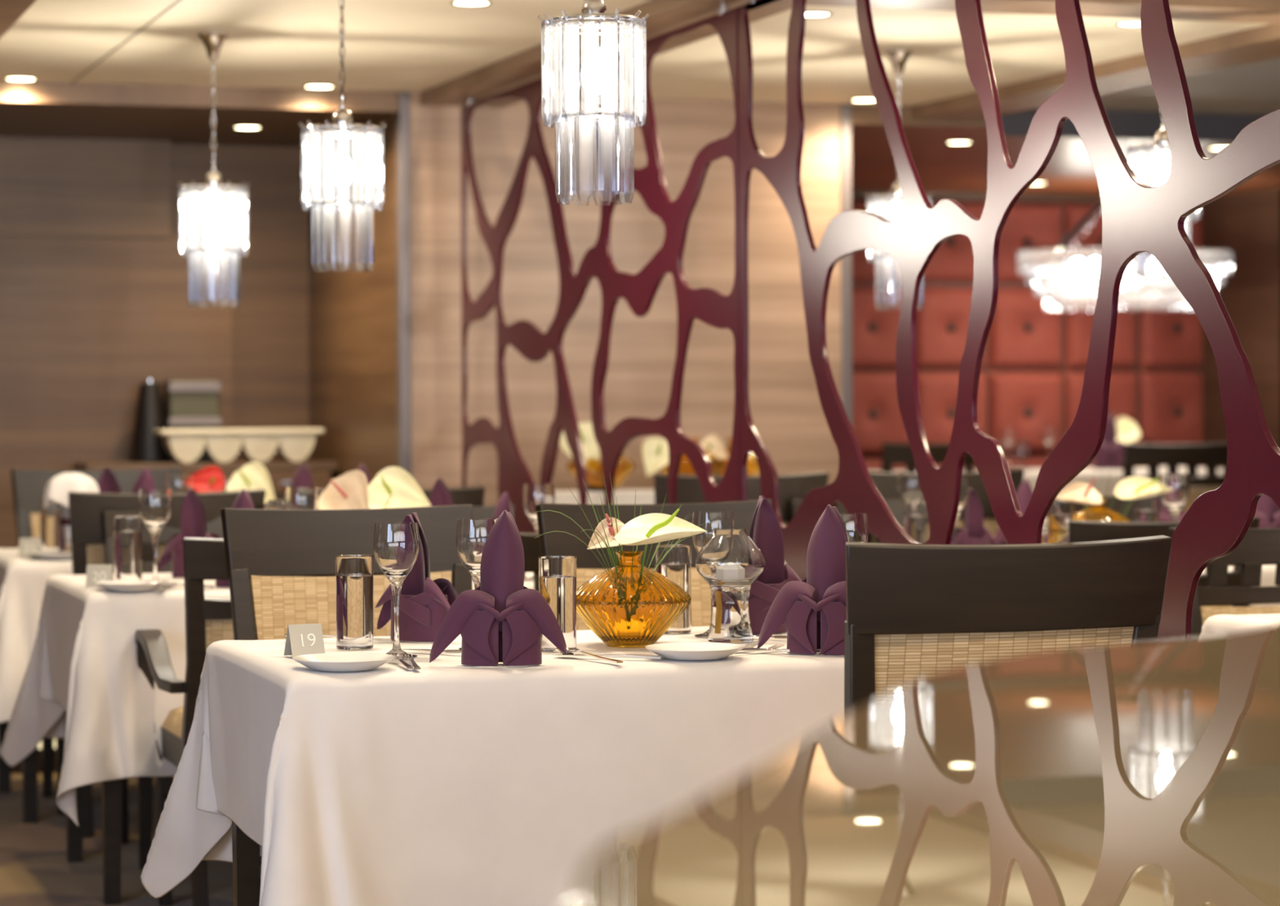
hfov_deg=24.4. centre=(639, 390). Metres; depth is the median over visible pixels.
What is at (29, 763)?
dining table
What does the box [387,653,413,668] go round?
fork
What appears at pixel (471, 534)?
wine glass
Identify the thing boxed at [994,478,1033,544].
folded napkin
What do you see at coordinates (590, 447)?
anthurium
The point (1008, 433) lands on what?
wine glass
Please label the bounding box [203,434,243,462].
bowl
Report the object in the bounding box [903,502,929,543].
tumbler
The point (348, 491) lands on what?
anthurium
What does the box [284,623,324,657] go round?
table number card
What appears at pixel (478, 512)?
armchair
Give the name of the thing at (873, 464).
upholstered panel
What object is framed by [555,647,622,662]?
spoon
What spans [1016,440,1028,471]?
tumbler
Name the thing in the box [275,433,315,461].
bowl
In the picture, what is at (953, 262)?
upholstered panel
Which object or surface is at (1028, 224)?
upholstered panel
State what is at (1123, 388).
upholstered panel
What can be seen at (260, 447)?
bowl
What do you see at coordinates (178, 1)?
trim
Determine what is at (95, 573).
table number card
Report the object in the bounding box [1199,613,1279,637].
tablecloth
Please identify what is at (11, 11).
trim
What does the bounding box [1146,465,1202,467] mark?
upholstered panel
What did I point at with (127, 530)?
tumbler
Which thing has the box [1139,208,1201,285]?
upholstered panel
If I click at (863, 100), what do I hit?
recessed light
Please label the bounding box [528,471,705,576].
grass
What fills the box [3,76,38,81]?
recessed light
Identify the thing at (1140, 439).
vase
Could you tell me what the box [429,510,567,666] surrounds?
folded napkin
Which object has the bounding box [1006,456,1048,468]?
upholstered panel
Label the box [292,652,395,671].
plate
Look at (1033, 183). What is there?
recessed light
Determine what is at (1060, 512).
tumbler
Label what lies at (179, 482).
wine glass
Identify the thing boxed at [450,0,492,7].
recessed light
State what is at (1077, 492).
anthurium
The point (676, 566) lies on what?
tumbler
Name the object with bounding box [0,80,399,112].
trim
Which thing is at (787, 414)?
wall
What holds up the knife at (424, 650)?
on the tablecloth at (445, 782)
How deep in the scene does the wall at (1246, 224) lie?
14.57 m
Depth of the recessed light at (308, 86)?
10.07 m
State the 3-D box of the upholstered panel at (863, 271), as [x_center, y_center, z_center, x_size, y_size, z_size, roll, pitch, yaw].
[1.138,-0.735,14.473,0.406,0.413,0.045,0,0,-18]
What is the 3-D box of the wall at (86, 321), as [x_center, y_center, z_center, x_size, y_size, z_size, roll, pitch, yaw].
[-4.027,0.281,10.765,5.100,1.730,0.130,0,0,-18]
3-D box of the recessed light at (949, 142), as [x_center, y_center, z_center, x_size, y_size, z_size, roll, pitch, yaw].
[1.254,-0.973,11.613,0.112,0.004,0.112,0,0,-18]
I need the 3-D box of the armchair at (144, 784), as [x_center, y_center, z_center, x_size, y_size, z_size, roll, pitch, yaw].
[-1.147,0.782,7.951,0.596,0.908,0.574,0,0,-18]
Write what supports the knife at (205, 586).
on the tablecloth at (82, 662)
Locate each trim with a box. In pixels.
[0,0,36,38]
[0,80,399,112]
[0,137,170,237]
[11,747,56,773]
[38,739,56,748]
[71,0,181,83]
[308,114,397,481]
[395,91,411,476]
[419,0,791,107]
[680,0,1279,24]
[840,104,853,428]
[851,104,986,128]
[851,191,1100,200]
[912,23,1279,120]
[1001,109,1262,142]
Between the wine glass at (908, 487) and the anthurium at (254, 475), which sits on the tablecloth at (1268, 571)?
the wine glass at (908, 487)
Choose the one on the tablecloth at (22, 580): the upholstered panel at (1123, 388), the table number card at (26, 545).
the table number card at (26, 545)
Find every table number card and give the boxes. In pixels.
[18,537,41,558]
[85,564,113,588]
[261,499,284,509]
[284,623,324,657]
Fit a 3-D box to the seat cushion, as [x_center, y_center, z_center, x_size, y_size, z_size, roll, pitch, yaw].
[-0.862,0.772,6.965,0.476,0.058,0.456,0,0,-18]
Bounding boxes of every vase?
[566,454,635,491]
[576,550,691,647]
[659,438,724,475]
[717,437,759,475]
[1073,497,1130,521]
[1125,430,1155,467]
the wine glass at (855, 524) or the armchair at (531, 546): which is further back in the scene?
the armchair at (531, 546)
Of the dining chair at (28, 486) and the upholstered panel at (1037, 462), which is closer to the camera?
the dining chair at (28, 486)
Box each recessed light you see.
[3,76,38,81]
[231,125,262,129]
[302,84,336,88]
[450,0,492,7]
[805,11,832,17]
[849,98,875,102]
[945,141,973,144]
[1031,182,1048,184]
[1115,21,1140,26]
[1207,146,1226,150]
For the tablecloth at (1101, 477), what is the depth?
13.39 m
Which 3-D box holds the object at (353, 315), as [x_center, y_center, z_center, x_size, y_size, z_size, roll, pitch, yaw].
[-1.531,0.086,12.421,0.020,2.100,4.450,0,0,-18]
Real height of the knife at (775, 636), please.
0.006 m
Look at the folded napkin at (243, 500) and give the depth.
7.26 m
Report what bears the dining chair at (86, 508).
on the floor
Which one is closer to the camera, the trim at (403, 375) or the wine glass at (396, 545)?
the wine glass at (396, 545)
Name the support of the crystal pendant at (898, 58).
hanging from the ceiling at (410, 46)
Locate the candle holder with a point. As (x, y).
(730, 561)
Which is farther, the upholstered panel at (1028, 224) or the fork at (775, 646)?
the upholstered panel at (1028, 224)
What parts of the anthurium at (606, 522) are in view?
stem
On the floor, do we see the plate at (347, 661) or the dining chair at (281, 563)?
the dining chair at (281, 563)
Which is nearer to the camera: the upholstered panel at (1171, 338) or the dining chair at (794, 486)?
the dining chair at (794, 486)
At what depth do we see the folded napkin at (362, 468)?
9.09 m
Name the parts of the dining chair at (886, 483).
leg, rail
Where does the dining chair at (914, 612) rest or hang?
on the floor
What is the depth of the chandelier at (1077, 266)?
13.88 m
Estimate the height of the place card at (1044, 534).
0.170 m
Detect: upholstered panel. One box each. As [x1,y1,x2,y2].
[851,198,902,283]
[852,284,902,369]
[852,372,909,456]
[863,458,906,471]
[915,285,986,369]
[917,371,986,443]
[924,200,985,284]
[937,463,977,469]
[988,286,1062,368]
[989,371,1062,454]
[998,201,1062,284]
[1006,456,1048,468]
[1064,202,1137,284]
[1064,286,1137,368]
[1065,371,1137,432]
[1086,457,1094,467]
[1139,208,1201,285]
[1139,287,1202,368]
[1139,371,1202,444]
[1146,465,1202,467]
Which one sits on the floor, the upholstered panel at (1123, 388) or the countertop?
the countertop
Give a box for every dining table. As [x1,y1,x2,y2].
[0,720,38,824]
[231,820,260,905]
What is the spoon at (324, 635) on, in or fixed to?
on the tablecloth at (445, 782)
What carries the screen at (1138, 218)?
on the floor
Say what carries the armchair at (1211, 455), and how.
on the floor
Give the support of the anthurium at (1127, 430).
in the vase at (1140, 439)
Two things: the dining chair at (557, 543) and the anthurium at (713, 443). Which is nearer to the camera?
the dining chair at (557, 543)
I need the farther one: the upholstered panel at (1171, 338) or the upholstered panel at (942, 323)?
the upholstered panel at (1171, 338)
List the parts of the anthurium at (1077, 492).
stem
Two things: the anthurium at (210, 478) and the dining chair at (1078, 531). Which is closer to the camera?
the dining chair at (1078, 531)
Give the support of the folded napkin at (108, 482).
on the tablecloth at (22, 580)
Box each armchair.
[101,511,223,870]
[135,537,234,905]
[472,504,515,519]
[519,532,541,591]
[788,498,924,542]
[881,442,974,472]
[1054,494,1161,521]
[1122,442,1226,512]
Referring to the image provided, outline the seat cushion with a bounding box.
[160,706,183,738]
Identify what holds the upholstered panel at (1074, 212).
attached to the wall at (1064, 370)
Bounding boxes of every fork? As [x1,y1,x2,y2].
[158,582,176,591]
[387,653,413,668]
[401,654,421,669]
[737,644,784,651]
[743,644,757,648]
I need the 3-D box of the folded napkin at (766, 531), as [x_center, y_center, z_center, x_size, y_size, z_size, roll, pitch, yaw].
[0.245,0.342,5.837,0.239,0.269,0.094,0,0,-37]
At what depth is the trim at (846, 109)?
10.77 m
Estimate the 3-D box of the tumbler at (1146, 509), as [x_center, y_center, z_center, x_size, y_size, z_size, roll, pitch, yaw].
[1.424,0.386,8.315,0.071,0.172,0.071,0,0,-18]
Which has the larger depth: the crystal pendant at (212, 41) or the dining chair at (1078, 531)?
the crystal pendant at (212, 41)
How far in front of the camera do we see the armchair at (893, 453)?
12.58 m
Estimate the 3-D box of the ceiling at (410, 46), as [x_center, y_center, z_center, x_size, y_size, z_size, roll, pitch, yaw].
[1.922,-1.097,4.532,12.500,0.101,12.600,0,0,-18]
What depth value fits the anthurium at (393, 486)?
7.58 m
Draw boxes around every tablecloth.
[0,548,88,756]
[0,572,533,826]
[140,626,844,905]
[555,488,654,504]
[784,562,1279,606]
[868,466,1223,497]
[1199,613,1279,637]
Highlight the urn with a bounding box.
[130,377,169,462]
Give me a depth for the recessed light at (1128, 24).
8.42 m
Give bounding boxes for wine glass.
[137,488,172,588]
[164,472,193,493]
[284,486,318,509]
[373,521,419,658]
[455,518,497,649]
[522,484,555,579]
[692,511,734,637]
[839,512,868,542]
[897,471,924,502]
[952,476,969,544]
[1000,426,1016,469]
[1041,425,1056,456]
[1159,473,1190,521]
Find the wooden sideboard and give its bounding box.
[73,459,338,499]
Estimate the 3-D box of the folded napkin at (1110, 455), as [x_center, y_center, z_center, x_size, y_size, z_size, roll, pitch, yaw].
[2.190,0.234,13.830,0.239,0.269,0.094,0,0,-9]
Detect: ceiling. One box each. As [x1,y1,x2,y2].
[0,0,1279,115]
[0,102,395,147]
[851,124,1279,195]
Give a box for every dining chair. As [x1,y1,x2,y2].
[10,466,181,797]
[55,488,266,837]
[220,504,472,893]
[317,485,484,509]
[535,499,772,630]
[653,471,828,526]
[844,534,1172,715]
[866,468,1024,544]
[1068,516,1259,606]
[1168,527,1279,638]
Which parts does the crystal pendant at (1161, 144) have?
frame, bulb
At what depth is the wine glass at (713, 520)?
5.72 m
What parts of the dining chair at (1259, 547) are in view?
leg, rail, rail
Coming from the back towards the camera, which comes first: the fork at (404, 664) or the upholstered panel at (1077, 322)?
the upholstered panel at (1077, 322)
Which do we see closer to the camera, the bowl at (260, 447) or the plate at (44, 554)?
the plate at (44, 554)
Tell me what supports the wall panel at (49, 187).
attached to the wall at (86, 321)
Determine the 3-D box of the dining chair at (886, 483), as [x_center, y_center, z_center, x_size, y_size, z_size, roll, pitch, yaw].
[0.832,0.734,9.164,0.548,0.988,0.587,0,0,-18]
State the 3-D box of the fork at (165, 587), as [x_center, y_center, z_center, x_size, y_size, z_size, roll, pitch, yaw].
[-1.149,0.476,7.180,0.020,0.008,0.198,0,0,-1]
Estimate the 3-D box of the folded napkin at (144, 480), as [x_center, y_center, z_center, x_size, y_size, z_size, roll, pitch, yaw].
[-1.470,0.354,8.693,0.229,0.258,0.090,0,0,-9]
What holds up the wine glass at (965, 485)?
on the tablecloth at (1268, 571)
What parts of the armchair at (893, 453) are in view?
leg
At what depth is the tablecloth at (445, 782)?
5.11 m
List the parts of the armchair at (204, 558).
arm post, arm, leg, seat frame, leg, rail, rail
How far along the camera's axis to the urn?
11.20 m
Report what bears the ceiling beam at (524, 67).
attached to the wall at (787, 414)
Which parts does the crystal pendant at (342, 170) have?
chain, bulb, frame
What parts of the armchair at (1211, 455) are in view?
leg, rail, rail, leg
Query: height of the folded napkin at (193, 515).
0.229 m
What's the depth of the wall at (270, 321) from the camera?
11.68 m
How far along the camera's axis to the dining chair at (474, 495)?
8.44 m
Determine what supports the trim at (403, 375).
attached to the wall at (787, 414)
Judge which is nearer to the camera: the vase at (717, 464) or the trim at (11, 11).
the trim at (11, 11)
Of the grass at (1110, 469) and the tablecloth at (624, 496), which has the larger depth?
the tablecloth at (624, 496)
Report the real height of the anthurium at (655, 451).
0.152 m
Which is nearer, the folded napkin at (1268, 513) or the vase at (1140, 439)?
the folded napkin at (1268, 513)
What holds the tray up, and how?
on the wooden sideboard
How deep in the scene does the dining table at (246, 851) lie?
5.67 m
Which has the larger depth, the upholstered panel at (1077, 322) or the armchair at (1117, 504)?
the upholstered panel at (1077, 322)
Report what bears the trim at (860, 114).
attached to the wall at (787, 414)
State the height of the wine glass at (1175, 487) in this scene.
0.241 m
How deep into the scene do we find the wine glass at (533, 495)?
7.49 m
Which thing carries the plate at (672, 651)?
on the tablecloth at (445, 782)
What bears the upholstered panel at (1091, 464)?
attached to the wall at (1064, 370)
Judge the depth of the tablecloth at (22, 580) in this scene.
8.36 m
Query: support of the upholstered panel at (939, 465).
attached to the wall at (1064, 370)
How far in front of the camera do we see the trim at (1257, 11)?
7.72 m
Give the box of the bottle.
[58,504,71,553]
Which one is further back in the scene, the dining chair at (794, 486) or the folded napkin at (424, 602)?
the dining chair at (794, 486)
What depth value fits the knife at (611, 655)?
5.26 m
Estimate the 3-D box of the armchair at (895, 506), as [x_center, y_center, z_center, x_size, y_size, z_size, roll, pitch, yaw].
[0.771,0.775,8.584,0.596,0.908,0.574,0,0,-18]
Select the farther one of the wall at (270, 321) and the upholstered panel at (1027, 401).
the upholstered panel at (1027, 401)
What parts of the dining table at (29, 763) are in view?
leg, leg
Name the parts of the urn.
lid knob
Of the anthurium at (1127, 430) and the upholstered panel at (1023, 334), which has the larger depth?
the upholstered panel at (1023, 334)
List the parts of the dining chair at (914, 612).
leg, rail, leg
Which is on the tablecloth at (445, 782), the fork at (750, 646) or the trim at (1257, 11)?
the fork at (750, 646)
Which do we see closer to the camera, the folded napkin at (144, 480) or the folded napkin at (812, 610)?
the folded napkin at (812, 610)
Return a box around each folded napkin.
[97,466,121,493]
[131,466,155,493]
[157,488,221,577]
[215,488,254,587]
[290,462,313,486]
[356,463,371,485]
[374,512,457,642]
[429,477,454,506]
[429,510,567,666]
[493,493,525,579]
[709,495,801,634]
[756,504,848,655]
[950,488,998,544]
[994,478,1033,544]
[1093,412,1124,469]
[1159,472,1186,521]
[1254,494,1279,528]
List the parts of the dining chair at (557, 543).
rail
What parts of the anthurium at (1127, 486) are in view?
stem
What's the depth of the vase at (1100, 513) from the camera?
8.11 m
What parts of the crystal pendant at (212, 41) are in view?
frame, chain, bulb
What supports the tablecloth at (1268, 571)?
on the dining table
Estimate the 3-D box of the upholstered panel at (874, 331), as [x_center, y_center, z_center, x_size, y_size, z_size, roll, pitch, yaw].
[1.140,-0.310,14.473,0.406,0.413,0.045,0,0,-18]
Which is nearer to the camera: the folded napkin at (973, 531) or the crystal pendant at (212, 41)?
the folded napkin at (973, 531)
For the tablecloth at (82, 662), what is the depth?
7.06 m
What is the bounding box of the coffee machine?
[163,380,221,462]
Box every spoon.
[284,634,392,640]
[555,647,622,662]
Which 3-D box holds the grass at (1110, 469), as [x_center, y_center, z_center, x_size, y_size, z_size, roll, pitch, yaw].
[1.315,0.328,8.174,0.206,0.230,0.002,0,0,-18]
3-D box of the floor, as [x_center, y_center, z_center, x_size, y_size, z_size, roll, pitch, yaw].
[1.226,1.275,6.669,12.500,0.100,17.100,0,0,-18]
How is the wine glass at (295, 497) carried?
on the tablecloth at (82, 662)
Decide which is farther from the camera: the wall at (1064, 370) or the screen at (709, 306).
the wall at (1064, 370)
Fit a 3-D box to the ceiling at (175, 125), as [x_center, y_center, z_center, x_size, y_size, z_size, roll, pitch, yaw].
[-4.118,-1.038,11.553,5.430,0.170,4.480,0,0,-18]
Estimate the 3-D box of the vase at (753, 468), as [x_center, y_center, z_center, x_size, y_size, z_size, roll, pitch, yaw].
[0.330,0.251,10.197,0.232,0.176,0.232,0,0,-13]
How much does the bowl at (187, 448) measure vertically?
0.108 m
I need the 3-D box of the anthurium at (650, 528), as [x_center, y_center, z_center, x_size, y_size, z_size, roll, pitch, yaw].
[0.019,0.334,5.465,0.170,0.230,0.127,0,0,35]
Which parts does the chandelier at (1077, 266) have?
bulb, bulb, rim frame, bulb, bulb, bulb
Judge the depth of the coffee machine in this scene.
11.24 m
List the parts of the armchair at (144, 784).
leg, leg, rail, rail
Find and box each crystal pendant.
[177,31,250,307]
[297,0,386,272]
[537,0,650,204]
[864,48,933,311]
[1123,113,1204,277]
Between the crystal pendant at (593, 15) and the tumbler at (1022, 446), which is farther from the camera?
the tumbler at (1022, 446)
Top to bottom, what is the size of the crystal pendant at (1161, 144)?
0.739 m
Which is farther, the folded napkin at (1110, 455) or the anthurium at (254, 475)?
the folded napkin at (1110, 455)
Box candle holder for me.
[695,528,765,642]
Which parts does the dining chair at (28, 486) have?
leg, leg, rail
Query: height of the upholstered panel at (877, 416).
0.413 m
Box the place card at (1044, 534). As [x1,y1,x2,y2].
[1041,515,1048,543]
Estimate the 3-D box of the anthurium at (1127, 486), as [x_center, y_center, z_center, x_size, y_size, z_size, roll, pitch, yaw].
[1.375,0.342,8.169,0.165,0.204,0.137,0,0,32]
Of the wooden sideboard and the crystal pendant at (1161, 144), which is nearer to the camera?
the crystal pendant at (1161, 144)
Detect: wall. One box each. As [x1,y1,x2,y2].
[0,235,232,548]
[170,144,309,460]
[409,92,841,506]
[851,195,1196,458]
[1196,187,1279,469]
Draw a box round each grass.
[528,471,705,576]
[1087,469,1146,511]
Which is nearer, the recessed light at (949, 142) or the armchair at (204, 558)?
the armchair at (204, 558)
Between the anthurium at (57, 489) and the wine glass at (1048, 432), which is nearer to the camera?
the anthurium at (57, 489)
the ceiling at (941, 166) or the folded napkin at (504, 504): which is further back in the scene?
the ceiling at (941, 166)
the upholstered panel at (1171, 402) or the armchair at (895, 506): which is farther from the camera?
the upholstered panel at (1171, 402)
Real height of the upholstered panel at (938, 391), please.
0.413 m
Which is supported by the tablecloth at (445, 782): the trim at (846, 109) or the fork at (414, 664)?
the fork at (414, 664)
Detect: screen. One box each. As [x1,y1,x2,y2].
[461,7,740,533]
[738,0,1279,641]
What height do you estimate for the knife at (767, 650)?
0.006 m
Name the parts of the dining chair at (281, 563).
leg, rail, leg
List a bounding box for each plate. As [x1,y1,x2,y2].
[30,550,71,559]
[94,579,168,591]
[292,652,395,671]
[644,642,743,660]
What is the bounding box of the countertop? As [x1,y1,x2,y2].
[576,624,1279,905]
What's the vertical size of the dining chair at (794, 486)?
0.988 m
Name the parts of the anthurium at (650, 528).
stem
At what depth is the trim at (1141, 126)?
11.12 m
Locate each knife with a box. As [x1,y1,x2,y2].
[165,583,213,588]
[402,648,461,653]
[554,653,662,658]
[743,648,821,652]
[752,634,786,639]
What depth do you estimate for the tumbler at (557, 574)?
5.42 m
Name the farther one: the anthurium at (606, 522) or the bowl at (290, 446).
the bowl at (290, 446)
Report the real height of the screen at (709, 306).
2.227 m
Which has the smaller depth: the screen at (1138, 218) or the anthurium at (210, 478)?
the screen at (1138, 218)
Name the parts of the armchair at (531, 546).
rail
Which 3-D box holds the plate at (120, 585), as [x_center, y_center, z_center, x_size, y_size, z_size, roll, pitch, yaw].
[-1.228,0.473,7.145,0.177,0.020,0.177,0,0,-18]
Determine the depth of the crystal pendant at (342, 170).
7.12 m
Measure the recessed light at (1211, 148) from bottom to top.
0.004 m
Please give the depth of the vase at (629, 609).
5.49 m
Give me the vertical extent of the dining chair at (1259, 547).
0.908 m
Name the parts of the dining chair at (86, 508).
leg, leg, rail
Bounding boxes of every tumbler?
[40,497,62,550]
[113,515,142,580]
[335,555,373,649]
[537,555,577,651]
[655,544,691,634]
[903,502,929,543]
[997,440,1006,458]
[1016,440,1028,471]
[1047,500,1073,542]
[1133,497,1159,522]
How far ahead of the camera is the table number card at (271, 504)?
7.51 m
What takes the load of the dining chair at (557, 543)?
on the floor
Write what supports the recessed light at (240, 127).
in the ceiling at (175, 125)
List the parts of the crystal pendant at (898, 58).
chain, frame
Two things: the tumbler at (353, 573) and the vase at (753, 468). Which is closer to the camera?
the tumbler at (353, 573)
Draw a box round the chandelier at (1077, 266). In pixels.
[1017,200,1233,311]
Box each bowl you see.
[162,434,206,462]
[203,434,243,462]
[239,433,279,462]
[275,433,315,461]
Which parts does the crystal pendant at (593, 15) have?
frame, bulb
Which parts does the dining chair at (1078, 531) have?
rail, rail, leg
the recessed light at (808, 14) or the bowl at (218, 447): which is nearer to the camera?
the recessed light at (808, 14)
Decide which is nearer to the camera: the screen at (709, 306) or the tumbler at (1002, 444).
the screen at (709, 306)
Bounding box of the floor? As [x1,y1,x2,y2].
[0,772,233,905]
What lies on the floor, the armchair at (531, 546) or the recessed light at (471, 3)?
the armchair at (531, 546)
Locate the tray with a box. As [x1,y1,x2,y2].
[153,427,324,462]
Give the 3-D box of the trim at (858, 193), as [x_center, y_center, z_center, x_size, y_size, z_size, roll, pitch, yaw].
[1.259,-0.964,14.533,3.330,0.022,0.030,0,0,-18]
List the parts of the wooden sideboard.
drawer, handle, drawer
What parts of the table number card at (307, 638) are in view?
panel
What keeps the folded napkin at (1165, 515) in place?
on the tablecloth at (1268, 571)
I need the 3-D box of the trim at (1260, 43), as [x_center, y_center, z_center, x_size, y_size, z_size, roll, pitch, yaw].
[3.100,-1.030,4.921,0.260,0.045,12.600,0,0,-18]
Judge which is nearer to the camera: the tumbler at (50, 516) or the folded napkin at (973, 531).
the folded napkin at (973, 531)
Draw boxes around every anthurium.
[43,472,99,553]
[192,466,225,492]
[226,462,275,503]
[317,470,368,509]
[367,466,431,508]
[559,422,600,474]
[586,513,624,564]
[613,508,706,574]
[642,437,668,476]
[700,434,728,458]
[1055,477,1102,515]
[1113,476,1162,516]
[1115,417,1139,443]
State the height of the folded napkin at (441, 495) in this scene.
0.248 m

